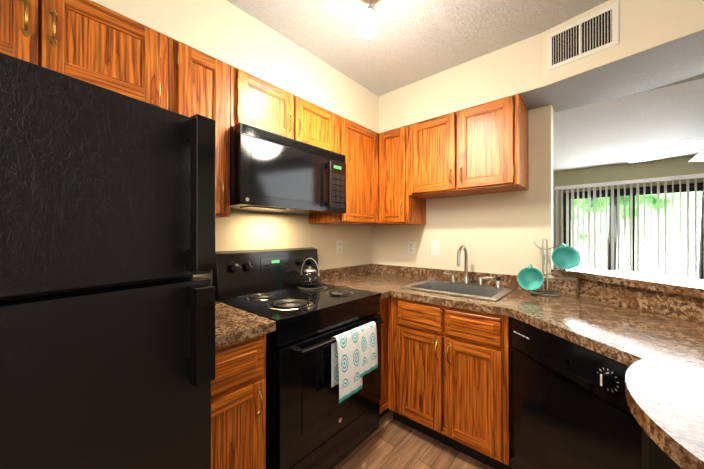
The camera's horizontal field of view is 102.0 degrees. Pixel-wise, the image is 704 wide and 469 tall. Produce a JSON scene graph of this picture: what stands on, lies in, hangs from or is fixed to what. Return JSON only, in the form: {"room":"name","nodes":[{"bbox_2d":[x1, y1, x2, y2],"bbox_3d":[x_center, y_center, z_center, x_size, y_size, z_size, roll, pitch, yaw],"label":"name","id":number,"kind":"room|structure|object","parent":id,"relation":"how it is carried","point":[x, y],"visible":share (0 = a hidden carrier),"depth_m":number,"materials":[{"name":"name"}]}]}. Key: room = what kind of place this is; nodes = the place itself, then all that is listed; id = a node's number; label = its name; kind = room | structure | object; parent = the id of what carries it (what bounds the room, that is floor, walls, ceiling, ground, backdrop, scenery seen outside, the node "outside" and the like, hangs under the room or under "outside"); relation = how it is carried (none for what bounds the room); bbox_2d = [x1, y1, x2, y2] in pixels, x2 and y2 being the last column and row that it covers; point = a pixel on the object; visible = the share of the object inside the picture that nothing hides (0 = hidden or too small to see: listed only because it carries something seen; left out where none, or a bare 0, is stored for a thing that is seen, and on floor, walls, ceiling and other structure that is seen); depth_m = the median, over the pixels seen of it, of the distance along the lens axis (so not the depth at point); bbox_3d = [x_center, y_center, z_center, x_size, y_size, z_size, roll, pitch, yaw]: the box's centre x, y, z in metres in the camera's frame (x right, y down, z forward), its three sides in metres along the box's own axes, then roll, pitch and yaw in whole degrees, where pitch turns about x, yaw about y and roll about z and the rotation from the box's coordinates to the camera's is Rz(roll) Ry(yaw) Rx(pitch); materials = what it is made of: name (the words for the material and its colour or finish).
{"room":"kitchen","nodes":[
{"label":"kitchen","id":0,"kind":"room"},
{"bbox_2d":[90,0,703,300],"bbox_3d":[2.148,0.062,1.244,5.240,2.440,8.440,0,0,41],"label":"wall","id":1,"kind":"structure","parent":0,"point":[498,233],"depth_m":1.91,"materials":[{"name":"beige paint"}]},
{"bbox_2d":[0,0,167,109],"bbox_3d":[-1.137,-0.682,1.001,0.349,0.328,0.790,0,0,41],"label":"upper cabinet","id":2,"kind":"object","parent":1,"relation":"attached to","point":[89,41],"visible":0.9,"depth_m":1.02,"materials":[{"name":"brown wood"}]},
{"bbox_2d":[168,37,229,217],"bbox_3d":[-0.789,-0.467,1.402,0.349,0.758,0.268,0,0,41],"label":"upper cabinet","id":3,"kind":"object","parent":1,"relation":"attached to","point":[199,82],"visible":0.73,"depth_m":1.33,"materials":[{"name":"brown wood"}]},
{"bbox_2d":[230,66,336,152],"bbox_3d":[-0.450,-0.694,1.795,0.349,0.302,0.765,0,0,41],"label":"upper cabinet","id":4,"kind":"object","parent":1,"relation":"attached to","point":[259,103],"visible":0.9,"depth_m":1.62,"materials":[{"name":"brown wood"}]},
{"bbox_2d":[230,122,345,215],"bbox_3d":[-0.418,-0.338,1.756,0.447,0.394,0.750,0,0,41],"label":"over-the-range microwave","id":5,"kind":"object","parent":4,"relation":"attached to","point":[272,172],"visible":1,"depth_m":1.55,"materials":[{"name":"black"}]},
{"bbox_2d":[337,240,342,253],"bbox_3d":[-0.106,0.105,2.452,0.008,0.115,0.070,0,0,41],"label":"outlet","id":6,"kind":"object","parent":1,"relation":"attached to","point":[339,246],"visible":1,"depth_m":2.45,"materials":[{"name":"white plastic"}]},
{"bbox_2d":[309,115,387,225],"bbox_3d":[0.063,-0.464,2.387,0.349,0.758,0.799,0,0,41],"label":"upper cabinet","id":7,"kind":"object","parent":1,"relation":"attached to","point":[358,145],"visible":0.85,"depth_m":2.17,"materials":[{"name":"brown wood"}]},
{"bbox_2d":[379,125,425,224],"bbox_3d":[0.411,-0.464,2.384,0.278,0.758,0.349,0,0,41],"label":"upper cabinet","id":8,"kind":"object","parent":1,"relation":"attached to","point":[398,205],"visible":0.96,"depth_m":2.27,"materials":[{"name":"brown wood"}]},
{"bbox_2d":[408,241,414,253],"bbox_3d":[0.524,0.115,2.512,0.070,0.115,0.008,0,0,41],"label":"outlet","id":9,"kind":"object","parent":1,"relation":"attached to","point":[411,247],"visible":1,"depth_m":2.51,"materials":[{"name":"white plastic"}]},
{"bbox_2d":[431,241,439,255],"bbox_3d":[0.692,0.112,2.366,0.078,0.122,0.009,0,0,41],"label":"outlet","id":10,"kind":"object","parent":1,"relation":"attached to","point":[435,247],"visible":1,"depth_m":2.36,"materials":[{"name":"white plastic"}]},
{"bbox_2d":[409,94,527,198],"bbox_3d":[0.800,-0.572,2.047,0.748,0.543,0.349,0,0,41],"label":"upper cabinet","id":11,"kind":"object","parent":1,"relation":"attached to","point":[479,149],"visible":1,"depth_m":1.89,"materials":[{"name":"brown wood"}]},
{"bbox_2d":[554,173,703,278],"bbox_3d":[4.463,0.195,4.543,2.020,2.130,0.083,0,0,41],"label":"vertical blinds","id":12,"kind":"object","parent":1,"relation":"attached to","point":[658,180],"visible":0.56,"depth_m":4.58,"materials":[{"name":"white plastic"}]},
{"bbox_2d":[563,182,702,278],"bbox_3d":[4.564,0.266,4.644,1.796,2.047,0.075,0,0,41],"label":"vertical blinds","id":13,"kind":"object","parent":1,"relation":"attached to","point":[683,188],"depth_m":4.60,"materials":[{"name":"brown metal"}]},
{"bbox_2d":[332,410,513,468],"bbox_3d":[2.960,1.314,2.178,5.240,0.060,10.920,0,0,41],"label":"floor","id":14,"kind":"structure","parent":0,"point":[390,442],"depth_m":1.67,"materials":[{"name":"brown wood"}]},
{"bbox_2d":[0,52,215,468],"bbox_3d":[-0.869,0.496,0.638,0.854,1.570,0.720,0,0,32],"label":"fridge","id":15,"kind":"object","parent":14,"relation":"on","point":[107,298],"visible":1,"depth_m":0.56,"materials":[{"name":"black metal"}]},
{"bbox_2d":[211,334,265,468],"bbox_3d":[-0.684,0.848,1.262,0.651,0.867,0.342,0,0,41],"label":"base cabinet","id":16,"kind":"object","parent":14,"relation":"on","point":[238,412],"visible":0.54,"depth_m":1.11,"materials":[{"name":"brown wood"}]},
{"bbox_2d":[211,284,275,348],"bbox_3d":[-0.690,0.348,1.290,0.644,0.130,0.372,0,0,41],"label":"countertop","id":17,"kind":"structure","parent":16,"relation":"on","point":[232,324],"depth_m":1.18,"materials":[{"name":"laminate"}]},
{"bbox_2d":[212,247,382,468],"bbox_3d":[-0.286,0.690,1.696,0.715,1.184,0.766,0,0,41],"label":"range","id":18,"kind":"object","parent":14,"relation":"on","point":[312,422],"visible":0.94,"depth_m":1.46,"materials":[{"name":"black metal"}]},
{"bbox_2d":[300,258,319,286],"bbox_3d":[-0.285,0.257,1.975,0.140,0.193,0.172,0,0,11],"label":"kettle","id":19,"kind":"object","parent":18,"relation":"on","point":[309,277],"visible":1,"depth_m":1.91,"materials":[{"name":"silver metal"}]},
{"bbox_2d":[331,327,362,403],"bbox_3d":[-0.023,0.659,1.462,0.055,0.318,0.180,0,0,41],"label":"towel","id":20,"kind":"object","parent":18,"relation":"hanging from","point":[345,369],"visible":1,"depth_m":1.43,"materials":[{"name":"white fabric"}]},
{"bbox_2d":[354,321,377,377],"bbox_3d":[0.078,0.627,1.577,0.056,0.252,0.165,0,0,41],"label":"towel","id":21,"kind":"object","parent":18,"relation":"hanging from","point":[368,347],"visible":0.88,"depth_m":1.56,"materials":[{"name":"white fabric"}]},
{"bbox_2d":[378,298,389,418],"bbox_3d":[0.171,0.850,2.300,0.575,0.867,0.735,0,0,41],"label":"base cabinet","id":22,"kind":"object","parent":14,"relation":"on","point":[383,401],"depth_m":1.95,"materials":[{"name":"brown wood"}]},
{"bbox_2d":[388,297,511,468],"bbox_3d":[0.701,0.849,1.904,0.735,0.867,0.649,0,0,41],"label":"base cabinet","id":23,"kind":"object","parent":14,"relation":"on","point":[448,376],"visible":0.85,"depth_m":1.63,"materials":[{"name":"brown wood"}]},
{"bbox_2d":[319,264,703,357],"bbox_3d":[0.875,0.338,1.527,2.700,0.149,1.037,0,0,41],"label":"countertop","id":24,"kind":"structure","parent":23,"relation":"on","point":[581,315],"depth_m":1.54,"materials":[{"name":"laminate"}]},
{"bbox_2d":[400,279,514,300],"bbox_3d":[0.715,0.452,1.955,0.620,0.174,0.450,0,0,41],"label":"sink","id":25,"kind":"object","parent":24,"relation":"in","point":[493,293],"visible":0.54,"depth_m":2.02,"materials":[{"name":"silver metal"}]},
{"bbox_2d":[444,245,500,287],"bbox_3d":[0.820,0.221,2.033,0.410,0.286,0.192,0,0,41],"label":"faucet","id":26,"kind":"object","parent":24,"relation":"on","point":[466,280],"visible":1,"depth_m":2.08,"materials":[{"name":"silver metal"}]},
{"bbox_2d":[517,239,580,295],"bbox_3d":[1.195,0.199,1.769,0.323,0.344,0.208,0,0,16],"label":"mug tree","id":27,"kind":"object","parent":24,"relation":"on","point":[531,278],"visible":1,"depth_m":1.77,"materials":[{"name":"teal ceramic"}]},
{"bbox_2d":[551,267,703,298],"bbox_3d":[1.578,0.242,1.226,0.397,0.039,1.515,0,0,-11],"label":"bar","id":28,"kind":"object","parent":24,"relation":"on","point":[691,287],"visible":0.88,"depth_m":1.44,"materials":[{"name":"laminate"}]},
{"bbox_2d":[611,312,703,468],"bbox_3d":[1.084,0.336,0.439,0.960,0.149,1.112,0,0,41],"label":"countertop","id":29,"kind":"structure","parent":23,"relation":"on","point":[653,340],"depth_m":0.73,"materials":[{"name":"laminate"}]},
{"bbox_2d":[509,317,681,468],"bbox_3d":[1.106,0.849,1.187,0.603,0.864,0.590,0,0,-7],"label":"dishwasher","id":30,"kind":"object","parent":14,"relation":"on","point":[569,408],"visible":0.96,"depth_m":1.11,"materials":[{"name":"black"}]},
{"bbox_2d":[608,191,703,279],"bbox_3d":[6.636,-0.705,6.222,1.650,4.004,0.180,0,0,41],"label":"door frame","id":31,"kind":"structure","parent":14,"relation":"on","point":[700,273],"depth_m":6.60,"materials":[{"name":"white"}]},
{"bbox_2d":[227,0,703,172],"bbox_3d":[2.148,-1.032,1.246,5.240,0.373,8.440,0,0,41],"label":"ceiling","id":32,"kind":"structure","parent":0,"point":[648,102],"depth_m":1.71,"materials":[{"name":"white paint"}]},
{"bbox_2d":[355,0,380,38],"bbox_3d":[0.083,-1.048,1.351,0.120,0.217,0.146,0,0,41],"label":"ceiling spotlight","id":33,"kind":"object","parent":32,"relation":"attached to","point":[365,27],"visible":1,"depth_m":1.33,"materials":[{"name":"silver metal"}]},
{"bbox_2d":[547,1,618,71],"bbox_3d":[1.196,-1.025,1.496,0.006,0.205,0.300,0,0,-38],"label":"ceiling vent","id":34,"kind":"object","parent":32,"relation":"in","point":[593,33],"visible":1,"depth_m":1.48,"materials":[{"name":"white metal"}]},
{"bbox_2d":[626,138,703,162],"bbox_3d":[3.759,-0.986,2.941,1.332,0.334,1.290,0,0,41],"label":"ceiling fan","id":35,"kind":"object","parent":32,"relation":"hanging from","point":[695,143],"visible":1,"depth_m":3.11,"materials":[{"name":"white plastic"}]},
{"label":"outside","id":36,"kind":"structure","parent":0,"visible":0},
{"bbox_2d":[574,191,701,278],"bbox_3d":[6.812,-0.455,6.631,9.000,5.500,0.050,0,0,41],"label":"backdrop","id":37,"kind":"structure","parent":36,"point":[677,228],"depth_m":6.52,"materials":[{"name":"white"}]}
]}

